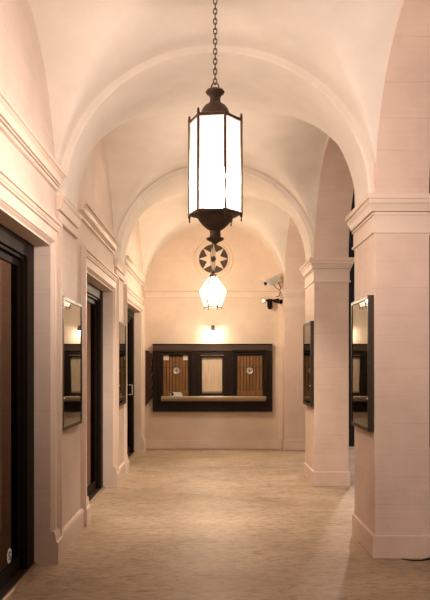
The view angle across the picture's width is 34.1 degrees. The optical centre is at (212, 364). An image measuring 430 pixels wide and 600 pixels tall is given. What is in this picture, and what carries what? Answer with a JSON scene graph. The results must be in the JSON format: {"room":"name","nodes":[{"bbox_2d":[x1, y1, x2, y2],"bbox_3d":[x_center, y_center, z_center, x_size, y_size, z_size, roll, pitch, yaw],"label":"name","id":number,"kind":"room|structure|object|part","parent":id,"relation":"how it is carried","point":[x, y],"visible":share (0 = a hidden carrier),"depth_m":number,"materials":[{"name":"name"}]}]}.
{"room":"vaulted arcade corridor","nodes":[
{"label":"vaulted arcade corridor","id":0,"kind":"room"},
{"bbox_2d":[0,0,144,564],"bbox_3d":[-1.368,-0.573,5.750,0.310,4.145,13.500,0,0,0],"label":"wall","id":1,"kind":"structure","parent":0,"point":[23,81],"depth_m":5.24,"materials":[{"name":"beige paint"}]},
{"bbox_2d":[0,166,63,599],"bbox_3d":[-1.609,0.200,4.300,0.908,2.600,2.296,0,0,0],"label":"door","id":2,"kind":"structure","parent":1,"relation":"in","point":[16,253],"depth_m":4.99,"materials":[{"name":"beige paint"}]},
{"bbox_3d":[-1.400,0.339,4.663,0.010,2.075,0.652,0,0,0],"label":"glass","id":3,"kind":"part","parent":2,"relation":"part of","materials":[{"name":"glass"}]},
{"bbox_2d":[7,548,11,563],"bbox_3d":[-1.389,1.310,4.790,0.008,0.104,0.104,0,0,0],"label":"sticker","id":4,"kind":"object","parent":2,"relation":"attached to","point":[9,553],"visible":1,"depth_m":4.78,"materials":[{"name":"white plastic"}]},
{"bbox_3d":[-1.379,0.305,4.300,0.088,2.390,1.880,0,0,0],"label":"frame","id":5,"kind":"part","parent":2,"relation":"part of","materials":[{"name":"black paint"}]},
{"bbox_2d":[0,88,66,190],"bbox_3d":[-1.169,-1.403,4.210,0.089,0.129,2.380,0,0,0],"label":"trim","id":6,"kind":"structure","parent":1,"relation":"attached to","point":[13,125],"depth_m":4.42,"materials":[{"name":"beige paint"}]},
{"bbox_2d":[56,195,81,238],"bbox_3d":[-1.183,-1.210,5.805,0.060,0.200,0.770,0,0,0],"label":"trim","id":7,"kind":"structure","parent":1,"relation":"attached to","point":[70,218],"depth_m":5.69,"materials":[{"name":"beige paint"}]},
{"bbox_2d":[62,296,81,431],"bbox_3d":[-1.186,-0.007,5.880,0.054,1.065,0.800,0,0,0],"label":"case","id":8,"kind":"object","parent":1,"relation":"attached to","point":[71,309],"visible":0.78,"depth_m":5.83,"materials":[{"name":"brown metal"}]},
{"bbox_2d":[77,201,119,253],"bbox_3d":[-1.169,-1.403,7.385,0.089,0.129,2.230,0,0,0],"label":"trim","id":9,"kind":"structure","parent":1,"relation":"attached to","point":[90,217],"depth_m":7.07,"materials":[{"name":"beige paint"}]},
{"bbox_2d":[81,246,119,526],"bbox_3d":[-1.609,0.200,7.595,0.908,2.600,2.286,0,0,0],"label":"door","id":10,"kind":"structure","parent":1,"relation":"in","point":[92,486],"depth_m":8.07,"materials":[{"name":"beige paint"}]},
{"bbox_3d":[-1.400,0.339,7.955,0.010,2.075,0.647,0,0,0],"label":"glass","id":11,"kind":"part","parent":10,"relation":"part of","materials":[{"name":"black glass"}]},
{"bbox_3d":[-1.379,0.305,7.595,0.088,2.390,1.870,0,0,0],"label":"frame","id":12,"kind":"part","parent":10,"relation":"part of","materials":[{"name":"black paint"}]},
{"bbox_2d":[62,439,145,551],"bbox_3d":[-1.198,1.413,7.253,0.030,0.175,10.495,0,0,0],"label":"baseboard","id":13,"kind":"structure","parent":1,"relation":"attached to","point":[70,531],"depth_m":6.04,"materials":[{"name":"beige paint"}]},
{"bbox_2d":[114,258,126,281],"bbox_3d":[-1.183,-1.210,9.045,0.060,0.200,0.830,0,0,0],"label":"trim","id":14,"kind":"structure","parent":1,"relation":"attached to","point":[120,269],"depth_m":8.89,"materials":[{"name":"beige paint"}]},
{"bbox_2d":[119,322,125,405],"bbox_3d":[-1.186,-0.007,9.120,0.054,1.065,0.720,0,0,0],"label":"case","id":15,"kind":"object","parent":1,"relation":"attached to","point":[122,327],"visible":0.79,"depth_m":9.13,"materials":[{"name":"brown metal"}]},
{"bbox_2d":[124,284,145,473],"bbox_3d":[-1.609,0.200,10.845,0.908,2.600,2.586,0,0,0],"label":"door","id":16,"kind":"structure","parent":1,"relation":"in","point":[130,295],"depth_m":11.70,"materials":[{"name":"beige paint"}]},
{"bbox_3d":[-1.400,0.339,11.280,0.010,2.075,0.797,0,0,0],"label":"glass","id":17,"kind":"part","parent":16,"relation":"part of","materials":[{"name":"glass"}]},
{"bbox_3d":[-1.379,0.305,10.845,0.088,2.390,2.170,0,0,0],"label":"frame","id":18,"kind":"part","parent":16,"relation":"part of","materials":[{"name":"black paint"}]},
{"bbox_2d":[125,255,146,286],"bbox_3d":[-1.169,-1.403,10.710,0.089,0.129,2.620,0,0,0],"label":"trim","id":19,"kind":"structure","parent":1,"relation":"attached to","point":[131,266],"depth_m":10.47,"materials":[{"name":"beige paint"}]},
{"bbox_2d":[145,350,151,406],"bbox_3d":[-1.141,0.260,12.300,0.145,1.030,0.300,0,0,0],"label":"case","id":20,"kind":"object","parent":1,"relation":"attached to","point":[148,356],"visible":0.83,"depth_m":12.15,"materials":[{"name":"brown wood"}]},
{"bbox_2d":[145,226,282,448],"bbox_3d":[0.132,-0.573,12.600,3.310,4.145,0.300,0,0,0],"label":"wall","id":21,"kind":"structure","parent":0,"point":[167,320],"depth_m":12.50,"materials":[{"name":"paint"}]},
{"bbox_2d":[146,440,277,448],"bbox_3d":[-0.025,1.425,12.489,2.375,0.150,0.022,0,0,0],"label":"baseboard","id":22,"kind":"structure","parent":21,"relation":"attached to","point":[150,444],"depth_m":12.48,"materials":[{"name":"beige paint"}]},
{"bbox_2d":[152,344,272,411],"bbox_3d":[0.001,0.235,12.384,2.123,1.207,0.232,0,0,0],"label":"window","id":23,"kind":"structure","parent":21,"relation":"in","point":[244,380],"depth_m":12.40,"materials":[{"name":"brown wood"}]},
{"bbox_2d":[163,355,168,359],"bbox_3d":[-0.825,-0.120,12.462,0.096,0.088,0.004,0,0,0],"label":"price card","id":24,"kind":"object","parent":23,"relation":"attached to","point":[165,357],"visible":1,"depth_m":12.46,"materials":[{"name":"paper"}]},
{"bbox_3d":[-0.654,0.198,12.493,0.454,0.724,0.011,0,0,0],"label":"slat panel","id":25,"kind":"part","parent":23,"relation":"part of","materials":[{"name":"brown wood"}]},
{"bbox_3d":[-0.654,0.517,12.460,0.454,0.085,0.020,0,0,0],"label":"rail","id":26,"kind":"part","parent":23,"relation":"part of","materials":[{"name":"brown wood"}]},
{"bbox_2d":[170,392,181,395],"bbox_3d":[-0.638,0.524,12.335,0.210,0.072,0.088,0,0,0],"label":"card holder","id":27,"kind":"object","parent":23,"relation":"on","point":[173,393],"visible":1,"depth_m":12.32,"materials":[{"name":"white plastic"}]},
{"bbox_2d":[202,357,221,390],"bbox_3d":[-0.006,0.193,12.489,0.359,0.635,0.019,0,0,0],"label":"blind","id":28,"kind":"object","parent":23,"relation":"attached to","point":[211,366],"depth_m":12.48,"materials":[{"name":"beige fabric"}]},
{"bbox_3d":[-0.006,0.495,12.469,0.359,0.030,0.027,0,0,0],"label":"blind rail","id":29,"kind":"part","parent":23,"relation":"part of","materials":[{"name":"beige wood"}]},
{"bbox_3d":[0.001,0.713,12.399,2.003,0.095,0.022,0,0,0],"label":"panel moulding","id":30,"kind":"part","parent":23,"relation":"part of","materials":[{"name":"brown wood"}]},
{"bbox_3d":[0.001,-0.356,12.432,2.123,0.023,0.135,0,0,0],"label":"cornice","id":31,"kind":"part","parent":23,"relation":"part of","materials":[{"name":"brown wood"}]},
{"bbox_3d":[0.663,0.188,12.493,0.457,0.735,0.011,0,0,0],"label":"slat panel","id":32,"kind":"part","parent":23,"relation":"part of","materials":[{"name":"brown wood"}]},
{"bbox_3d":[0.663,0.512,12.460,0.457,0.085,0.020,0,0,0],"label":"rail","id":33,"kind":"part","parent":23,"relation":"part of","materials":[{"name":"brown wood"}]},
{"bbox_2d":[144,289,280,297],"bbox_3d":[0.037,-1.268,12.485,2.500,0.147,0.030,0,0,0],"label":"trim","id":34,"kind":"structure","parent":21,"relation":"attached to","point":[149,293],"depth_m":12.49,"materials":[{"name":"paint"}]},
{"bbox_2d":[193,240,232,278],"bbox_3d":[0.017,-1.885,12.485,0.714,0.714,0.030,0,0,0],"label":"window","id":35,"kind":"structure","parent":21,"relation":"in","point":[220,253],"depth_m":12.48,"materials":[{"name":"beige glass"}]},
{"bbox_3d":[0.017,-1.885,12.498,0.530,0.530,0.004,0,0,0],"label":"glass","id":36,"kind":"part","parent":35,"relation":"part of","materials":[{"name":"glass"}]},
{"bbox_2d":[261,274,282,296],"bbox_3d":[1.079,-1.389,12.276,0.472,0.393,0.165,0,0,-31],"label":"security camera","id":37,"kind":"object","parent":21,"relation":"attached to","point":[272,280],"visible":0.89,"depth_m":12.21,"materials":[{"name":"white plastic"}]},
{"bbox_2d":[261,298,282,308],"bbox_3d":[1.052,-1.070,12.358,0.400,0.190,0.183,0,0,0],"label":"floodlight","id":38,"kind":"object","parent":21,"relation":"attached to","point":[263,300],"visible":1,"depth_m":12.31,"materials":[{"name":"black paint"}]},
{"bbox_2d":[29,0,402,289],"bbox_3d":[0.037,-1.926,5.750,2.500,1.232,13.500,0,0,0],"label":"ceiling","id":39,"kind":"structure","parent":0,"point":[86,45],"depth_m":5.36,"materials":[{"name":"paint"}]},
{"bbox_2d":[199,243,226,309],"bbox_3d":[0.007,-1.675,10.860,0.450,1.640,0.392,0,0,0],"label":"hanging lantern","id":40,"kind":"object","parent":39,"relation":"hanging from","point":[212,292],"visible":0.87,"depth_m":10.82,"materials":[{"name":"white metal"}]},
{"bbox_3d":[0.007,-1.968,10.860,0.110,1.055,0.108,0,0,0],"label":"rod","id":41,"kind":"part","parent":40,"relation":"part of","materials":[{"name":"brown metal"}]},
{"bbox_3d":[0.007,-1.115,10.860,0.180,0.310,0.180,0,0,0],"label":"bulb","id":42,"kind":"part","parent":40,"relation":"part of","materials":[{"name":"white glass"}]},
{"bbox_2d":[115,163,313,264],"bbox_3d":[0.037,-1.913,8.925,2.540,1.205,0.510,0,0,0],"label":"arch","id":43,"kind":"object","parent":39,"relation":"attached to","point":[251,177],"visible":0.82,"depth_m":8.77,"materials":[{"name":"paint"}]},
{"bbox_2d":[57,45,373,209],"bbox_3d":[0.037,-1.913,5.715,2.540,1.205,0.490,0,0,0],"label":"arch","id":44,"kind":"object","parent":39,"relation":"attached to","point":[274,72],"visible":0.85,"depth_m":5.61,"materials":[{"name":"paint"}]},
{"bbox_2d":[188,0,242,244],"bbox_3d":[0.016,-1.605,4.190,0.327,1.783,0.309,0,0,0],"label":"hanging lantern","id":45,"kind":"object","parent":39,"relation":"hanging from","point":[214,116],"visible":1,"depth_m":4.14,"materials":[{"name":"brown metal"}]},
{"bbox_3d":[0.016,-0.852,4.190,0.318,0.113,0.300,0,0,0],"label":"lamp shade","id":46,"kind":"part","parent":45,"relation":"part of","materials":[{"name":"brown metal"}]},
{"bbox_3d":[0.016,-2.066,4.190,0.049,0.860,0.025,0,0,23],"label":"chain","id":47,"kind":"part","parent":45,"relation":"part of","materials":[{"name":"brown metal"}]},
{"bbox_2d":[8,447,429,599],"bbox_3d":[1.337,1.560,5.800,5.800,0.120,14.000,0,0,0],"label":"floor","id":48,"kind":"structure","parent":0,"point":[182,524],"depth_m":5.87,"materials":[{"name":"stone"}]},
{"bbox_2d":[279,289,304,449],"bbox_3d":[1.468,0.095,12.346,0.564,2.810,0.308,0,0,0],"label":"pillar","id":49,"kind":"structure","parent":48,"relation":"on","point":[293,306],"depth_m":12.26,"materials":[{"name":"beige paint"}]},
{"bbox_2d":[300,257,353,485],"bbox_3d":[1.468,0.095,9.045,0.564,2.810,0.966,0,0,0],"label":"pillar","id":50,"kind":"structure","parent":48,"relation":"on","point":[327,279],"depth_m":8.63,"materials":[{"name":"beige paint"}]},
{"bbox_2d":[303,321,313,406],"bbox_3d":[1.227,-0.007,8.990,0.054,1.065,0.700,0,0,0],"label":"case","id":51,"kind":"object","parent":50,"relation":"attached to","point":[308,328],"visible":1,"depth_m":8.86,"materials":[{"name":"brown metal"}]},
{"bbox_3d":[1.218,-0.007,8.990,0.006,1.009,0.644,0,0,0],"label":"glass pane","id":52,"kind":"part","parent":51,"relation":"part of","materials":[{"name":"clear glass"}]},
{"bbox_2d":[345,193,429,558],"bbox_3d":[1.468,0.095,5.805,0.564,2.810,0.906,0,0,0],"label":"pillar","id":53,"kind":"structure","parent":48,"relation":"on","point":[391,232],"depth_m":5.42,"materials":[{"name":"beige paint"}]},
{"bbox_2d":[351,295,373,431],"bbox_3d":[1.227,-0.007,5.775,0.054,1.065,0.680,0,0,0],"label":"case","id":54,"kind":"object","parent":53,"relation":"attached to","point":[362,310],"visible":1,"depth_m":5.67,"materials":[{"name":"brown metal"}]},
{"bbox_3d":[1.218,-0.007,5.775,0.006,1.009,0.624,0,0,0],"label":"glass pane","id":55,"kind":"part","parent":54,"relation":"part of","materials":[{"name":"clear glass"}]},
{"bbox_2d":[402,557,429,560],"bbox_3d":[1.697,1.488,5.367,0.484,0.024,0.062,0,0,-2],"label":"cable","id":56,"kind":"object","parent":48,"relation":"on","point":[429,557],"visible":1,"depth_m":5.35,"materials":[{"name":"black rubber"}]},
{"bbox_2d":[283,0,429,288],"bbox_3d":[1.468,-1.978,5.750,0.418,1.335,13.500,0,0,0],"label":"wall","id":57,"kind":"structure","parent":0,"point":[402,165],"depth_m":5.38,"materials":[{"name":"beige paint"}]}
]}

